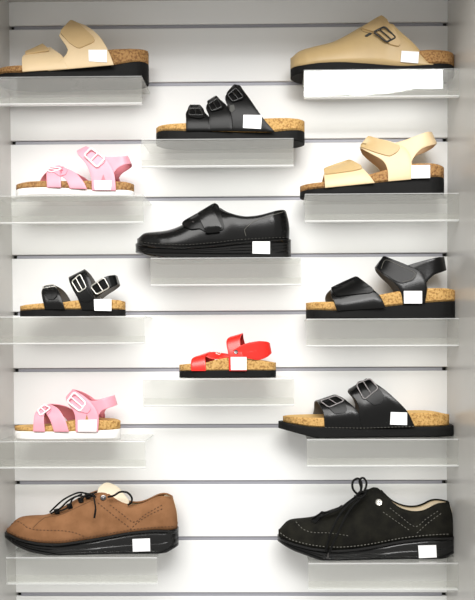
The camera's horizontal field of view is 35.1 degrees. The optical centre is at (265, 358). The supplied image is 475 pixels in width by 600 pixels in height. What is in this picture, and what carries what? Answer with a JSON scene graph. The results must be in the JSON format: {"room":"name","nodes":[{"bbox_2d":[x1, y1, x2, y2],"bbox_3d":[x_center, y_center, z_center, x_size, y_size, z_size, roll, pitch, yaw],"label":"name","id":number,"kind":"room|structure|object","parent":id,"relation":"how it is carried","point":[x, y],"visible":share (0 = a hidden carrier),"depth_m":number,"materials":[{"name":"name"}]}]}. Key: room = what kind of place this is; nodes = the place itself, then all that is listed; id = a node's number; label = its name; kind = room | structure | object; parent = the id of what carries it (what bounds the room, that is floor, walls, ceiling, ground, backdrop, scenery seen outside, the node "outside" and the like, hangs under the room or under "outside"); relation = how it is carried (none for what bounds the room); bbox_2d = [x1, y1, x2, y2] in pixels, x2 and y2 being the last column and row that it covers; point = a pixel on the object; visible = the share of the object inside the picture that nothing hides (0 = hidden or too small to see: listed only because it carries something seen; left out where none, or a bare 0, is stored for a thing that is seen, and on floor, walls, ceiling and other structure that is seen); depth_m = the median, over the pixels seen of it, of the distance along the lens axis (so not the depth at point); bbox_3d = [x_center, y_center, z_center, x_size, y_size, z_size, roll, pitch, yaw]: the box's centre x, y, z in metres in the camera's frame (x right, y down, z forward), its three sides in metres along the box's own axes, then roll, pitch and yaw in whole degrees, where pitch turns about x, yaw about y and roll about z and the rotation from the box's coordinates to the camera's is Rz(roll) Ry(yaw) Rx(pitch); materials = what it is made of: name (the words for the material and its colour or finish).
{"room":"shoe store","nodes":[
{"label":"shoe store","id":0,"kind":"room"},
{"bbox_2d":[0,0,18,599],"bbox_3d":[-0.526,0.146,1.427,0.018,1.727,0.262,0,1,1],"label":"wall","id":1,"kind":"structure","parent":0,"point":[7,447],"depth_m":1.49,"materials":[{"name":"grey laminate"}]},
{"bbox_2d":[8,0,196,1],"bbox_3d":[-0.079,-0.727,1.355,0.919,0.019,0.352,0,1,1],"label":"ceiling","id":2,"kind":"structure","parent":0,"point":[8,0],"depth_m":1.51,"materials":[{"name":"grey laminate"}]},
{"bbox_2d":[9,0,447,599],"bbox_3d":[-0.073,0.142,1.542,0.883,1.727,0.022,0,1,1],"label":"wall","id":3,"kind":"structure","parent":0,"point":[176,55],"depth_m":1.52,"materials":[{"name":"white paint"}]},
{"bbox_2d":[0,102,142,105],"bbox_3d":[-0.376,-0.509,1.468,0.284,0.054,0.100,0,1,1],"label":"display shelf","id":4,"kind":"object","parent":3,"relation":"attached to","point":[125,103],"visible":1,"depth_m":1.42,"materials":[{"name":"clear plastic"}]},
{"bbox_2d":[0,20,148,91],"bbox_3d":[-0.378,-0.598,1.467,0.296,0.123,0.095,0,1,1],"label":"sandal","id":5,"kind":"object","parent":4,"relation":"on","point":[87,65],"visible":1,"depth_m":1.43,"materials":[{"name":"beige leather"}]},
{"bbox_2d":[0,221,143,223],"bbox_3d":[-0.375,-0.285,1.473,0.285,0.054,0.100,0,1,1],"label":"display shelf","id":6,"kind":"object","parent":3,"relation":"attached to","point":[110,222],"visible":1,"depth_m":1.43,"materials":[{"name":"clear plastic"}]},
{"bbox_2d":[16,146,133,201],"bbox_3d":[-0.372,-0.363,1.460,0.230,0.101,0.070,0,1,1],"label":"sandal","id":7,"kind":"object","parent":6,"relation":"on","point":[105,184],"visible":1,"depth_m":1.44,"materials":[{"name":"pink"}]},
{"bbox_2d":[0,466,145,468],"bbox_3d":[-0.373,0.183,1.485,0.285,0.054,0.100,0,1,1],"label":"display shelf","id":8,"kind":"object","parent":3,"relation":"attached to","point":[34,467],"visible":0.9,"depth_m":1.44,"materials":[{"name":"clear plastic"}]},
{"bbox_2d":[14,389,120,439],"bbox_3d":[-0.390,0.108,1.472,0.208,0.096,0.070,0,1,1],"label":"sandal","id":9,"kind":"object","parent":8,"relation":"on","point":[86,420],"visible":1,"depth_m":1.45,"materials":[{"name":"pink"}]},
{"bbox_2d":[0,316,149,344],"bbox_3d":[-0.374,-0.056,1.479,0.285,0.054,0.100,0,1,1],"label":"display shelf","id":10,"kind":"object","parent":3,"relation":"attached to","point":[8,317],"visible":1,"depth_m":1.46,"materials":[{"name":"clear plastic"}]},
{"bbox_2d":[20,269,125,315],"bbox_3d":[-0.378,-0.129,1.465,0.206,0.092,0.069,0,1,1],"label":"sandal","id":11,"kind":"object","parent":10,"relation":"on","point":[56,302],"visible":1,"depth_m":1.44,"materials":[{"name":"black leather"}]},
{"bbox_2d":[6,582,157,584],"bbox_3d":[-0.354,0.407,1.490,0.291,0.054,0.100,0,1,1],"label":"display shelf","id":12,"kind":"object","parent":3,"relation":"attached to","point":[7,583],"visible":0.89,"depth_m":1.44,"materials":[{"name":"clear plastic"}]},
{"bbox_2d":[5,483,178,555],"bbox_3d":[-0.347,0.313,1.490,0.345,0.134,0.094,0,1,1],"label":"shoe","id":13,"kind":"object","parent":12,"relation":"on","point":[103,520],"visible":1,"depth_m":1.46,"materials":[{"name":"brown leather"}]},
{"bbox_2d":[18,311,305,314],"bbox_3d":[-0.075,-0.093,1.529,0.865,0.006,0.004,0,1,1],"label":"trim","id":14,"kind":"structure","parent":3,"relation":"attached to","point":[197,312],"depth_m":1.53,"materials":[{"name":"grey metal"}]},
{"bbox_2d":[121,424,277,427],"bbox_3d":[-0.074,0.138,1.535,0.865,0.006,0.004,0,1,1],"label":"trim","id":15,"kind":"structure","parent":3,"relation":"attached to","point":[141,425],"depth_m":1.53,"materials":[{"name":"grey metal"}]},
{"bbox_2d":[141,165,293,167],"bbox_3d":[-0.091,-0.391,1.467,0.288,0.054,0.100,0,1,1],"label":"display shelf","id":16,"kind":"object","parent":3,"relation":"attached to","point":[182,166],"visible":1,"depth_m":1.42,"materials":[{"name":"clear plastic"}]},
{"bbox_2d":[156,84,304,150],"bbox_3d":[-0.070,-0.476,1.466,0.290,0.116,0.095,0,1,1],"label":"sandal","id":17,"kind":"object","parent":16,"relation":"on","point":[236,125],"visible":1,"depth_m":1.43,"materials":[{"name":"black leather"}]},
{"bbox_2d":[143,376,293,405],"bbox_3d":[-0.090,0.063,1.479,0.288,0.054,0.100,0,1,1],"label":"display shelf","id":18,"kind":"object","parent":3,"relation":"attached to","point":[150,377],"visible":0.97,"depth_m":1.44,"materials":[{"name":"clear plastic"}]},
{"bbox_2d":[179,333,275,377],"bbox_3d":[-0.075,-0.007,1.464,0.189,0.086,0.066,0,1,1],"label":"sandal","id":19,"kind":"object","parent":18,"relation":"on","point":[242,360],"visible":1,"depth_m":1.44,"materials":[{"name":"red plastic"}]},
{"bbox_2d":[151,259,300,285],"bbox_3d":[-0.076,-0.167,1.473,0.286,0.054,0.100,0,1,1],"label":"display shelf","id":20,"kind":"object","parent":3,"relation":"attached to","point":[158,261],"visible":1,"depth_m":1.45,"materials":[{"name":"clear plastic"}]},
{"bbox_2d":[135,203,290,258],"bbox_3d":[-0.103,-0.248,1.473,0.305,0.108,0.094,0,1,1],"label":"shoe","id":21,"kind":"object","parent":20,"relation":"on","point":[213,232],"visible":1,"depth_m":1.44,"materials":[{"name":"black leather"}]},
{"bbox_2d":[179,536,276,539],"bbox_3d":[-0.073,0.368,1.540,0.865,0.006,0.004,0,1,1],"label":"trim","id":22,"kind":"structure","parent":3,"relation":"attached to","point":[272,537],"depth_m":1.54,"materials":[{"name":"grey metal"}]},
{"bbox_2d":[14,23,442,29],"bbox_3d":[-0.077,-0.671,1.515,0.865,0.006,0.004,0,1,1],"label":"trim","id":23,"kind":"structure","parent":3,"relation":"attached to","point":[394,24],"depth_m":1.51,"materials":[{"name":"grey metal"}]},
{"bbox_2d":[16,197,441,201],"bbox_3d":[-0.075,-0.324,1.523,0.865,0.006,0.004,0,1,1],"label":"trim","id":24,"kind":"structure","parent":3,"relation":"attached to","point":[219,198],"depth_m":1.52,"materials":[{"name":"grey metal"}]},
{"bbox_2d":[17,253,441,258],"bbox_3d":[-0.075,-0.209,1.526,0.865,0.006,0.004,0,1,1],"label":"trim","id":25,"kind":"structure","parent":3,"relation":"attached to","point":[412,254],"depth_m":1.52,"materials":[{"name":"grey metal"}]},
{"bbox_2d":[16,139,442,144],"bbox_3d":[-0.076,-0.440,1.520,0.865,0.006,0.004,0,1,1],"label":"trim","id":26,"kind":"structure","parent":3,"relation":"attached to","point":[319,140],"depth_m":1.52,"materials":[{"name":"grey metal"}]},
{"bbox_2d":[19,367,441,371],"bbox_3d":[-0.074,0.022,1.532,0.865,0.006,0.004,0,1,1],"label":"trim","id":27,"kind":"structure","parent":3,"relation":"attached to","point":[347,368],"depth_m":1.53,"materials":[{"name":"grey metal"}]},
{"bbox_2d":[20,480,441,483],"bbox_3d":[-0.073,0.253,1.538,0.865,0.006,0.004,0,1,1],"label":"trim","id":28,"kind":"structure","parent":3,"relation":"attached to","point":[205,481],"depth_m":1.54,"materials":[{"name":"grey metal"}]},
{"bbox_2d":[21,592,441,595],"bbox_3d":[-0.072,0.484,1.543,0.865,0.006,0.004,0,1,1],"label":"trim","id":29,"kind":"structure","parent":3,"relation":"attached to","point":[22,593],"depth_m":1.54,"materials":[{"name":"grey metal"}]},
{"bbox_2d":[149,82,442,85],"bbox_3d":[-0.076,-0.555,1.518,0.865,0.006,0.004,0,1,1],"label":"trim","id":30,"kind":"structure","parent":3,"relation":"attached to","point":[248,83],"depth_m":1.52,"materials":[{"name":"grey metal"}]},
{"bbox_2d":[304,318,458,346],"bbox_3d":[0.222,-0.051,1.472,0.288,0.054,0.100,0,1,1],"label":"display shelf","id":31,"kind":"object","parent":3,"relation":"attached to","point":[347,319],"visible":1,"depth_m":1.44,"materials":[{"name":"clear plastic"}]},
{"bbox_2d":[306,256,454,318],"bbox_3d":[0.225,-0.140,1.471,0.293,0.123,0.095,0,1,1],"label":"sandal","id":32,"kind":"object","parent":31,"relation":"on","point":[353,297],"visible":0.96,"depth_m":1.44,"materials":[{"name":"black leather"}]},
{"bbox_2d":[304,95,458,98],"bbox_3d":[0.218,-0.520,1.460,0.292,0.054,0.100,0,1,1],"label":"display shelf","id":33,"kind":"object","parent":3,"relation":"attached to","point":[402,96],"visible":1,"depth_m":1.41,"materials":[{"name":"clear plastic"}]},
{"bbox_2d":[290,15,453,85],"bbox_3d":[0.206,-0.604,1.462,0.317,0.114,0.096,0,1,1],"label":"clog","id":34,"kind":"object","parent":33,"relation":"on","point":[376,52],"visible":1,"depth_m":1.43,"materials":[{"name":"beige leather"}]},
{"bbox_2d":[305,219,458,222],"bbox_3d":[0.220,-0.287,1.466,0.291,0.054,0.100,0,1,1],"label":"display shelf","id":35,"kind":"object","parent":3,"relation":"attached to","point":[455,220],"visible":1,"depth_m":1.42,"materials":[{"name":"clear plastic"}]},
{"bbox_2d":[300,132,443,201],"bbox_3d":[0.206,-0.378,1.465,0.280,0.126,0.095,0,1,1],"label":"sandal","id":36,"kind":"object","parent":35,"relation":"on","point":[398,179],"visible":1,"depth_m":1.43,"materials":[{"name":"beige leather"}]},
{"bbox_2d":[308,587,457,589],"bbox_3d":[0.225,0.416,1.484,0.286,0.054,0.100,0,1,1],"label":"display shelf","id":37,"kind":"object","parent":3,"relation":"attached to","point":[309,588],"visible":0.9,"depth_m":1.44,"materials":[{"name":"clear plastic"}]},
{"bbox_2d":[277,477,453,560],"bbox_3d":[0.199,0.308,1.483,0.354,0.161,0.105,0,1,1],"label":"shoe","id":38,"kind":"object","parent":37,"relation":"on","point":[370,525],"visible":1,"depth_m":1.46,"materials":[{"name":"black leather"}]},
{"bbox_2d":[307,464,458,466],"bbox_3d":[0.223,0.178,1.478,0.288,0.054,0.100,0,1,1],"label":"display shelf","id":39,"kind":"object","parent":3,"relation":"attached to","point":[420,465],"visible":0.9,"depth_m":1.43,"materials":[{"name":"clear plastic"}]},
{"bbox_2d":[278,378,453,437],"bbox_3d":[0.197,0.094,1.480,0.346,0.114,0.090,0,1,1],"label":"sandal","id":40,"kind":"object","parent":39,"relation":"on","point":[376,413],"visible":1,"depth_m":1.45,"materials":[{"name":"black leather"}]},
{"bbox_2d":[445,0,474,599],"bbox_3d":[0.376,0.143,1.416,0.018,1.727,0.262,0,1,1],"label":"wall","id":41,"kind":"structure","parent":0,"point":[460,140],"depth_m":1.40,"materials":[{"name":"white paint"}]}
]}

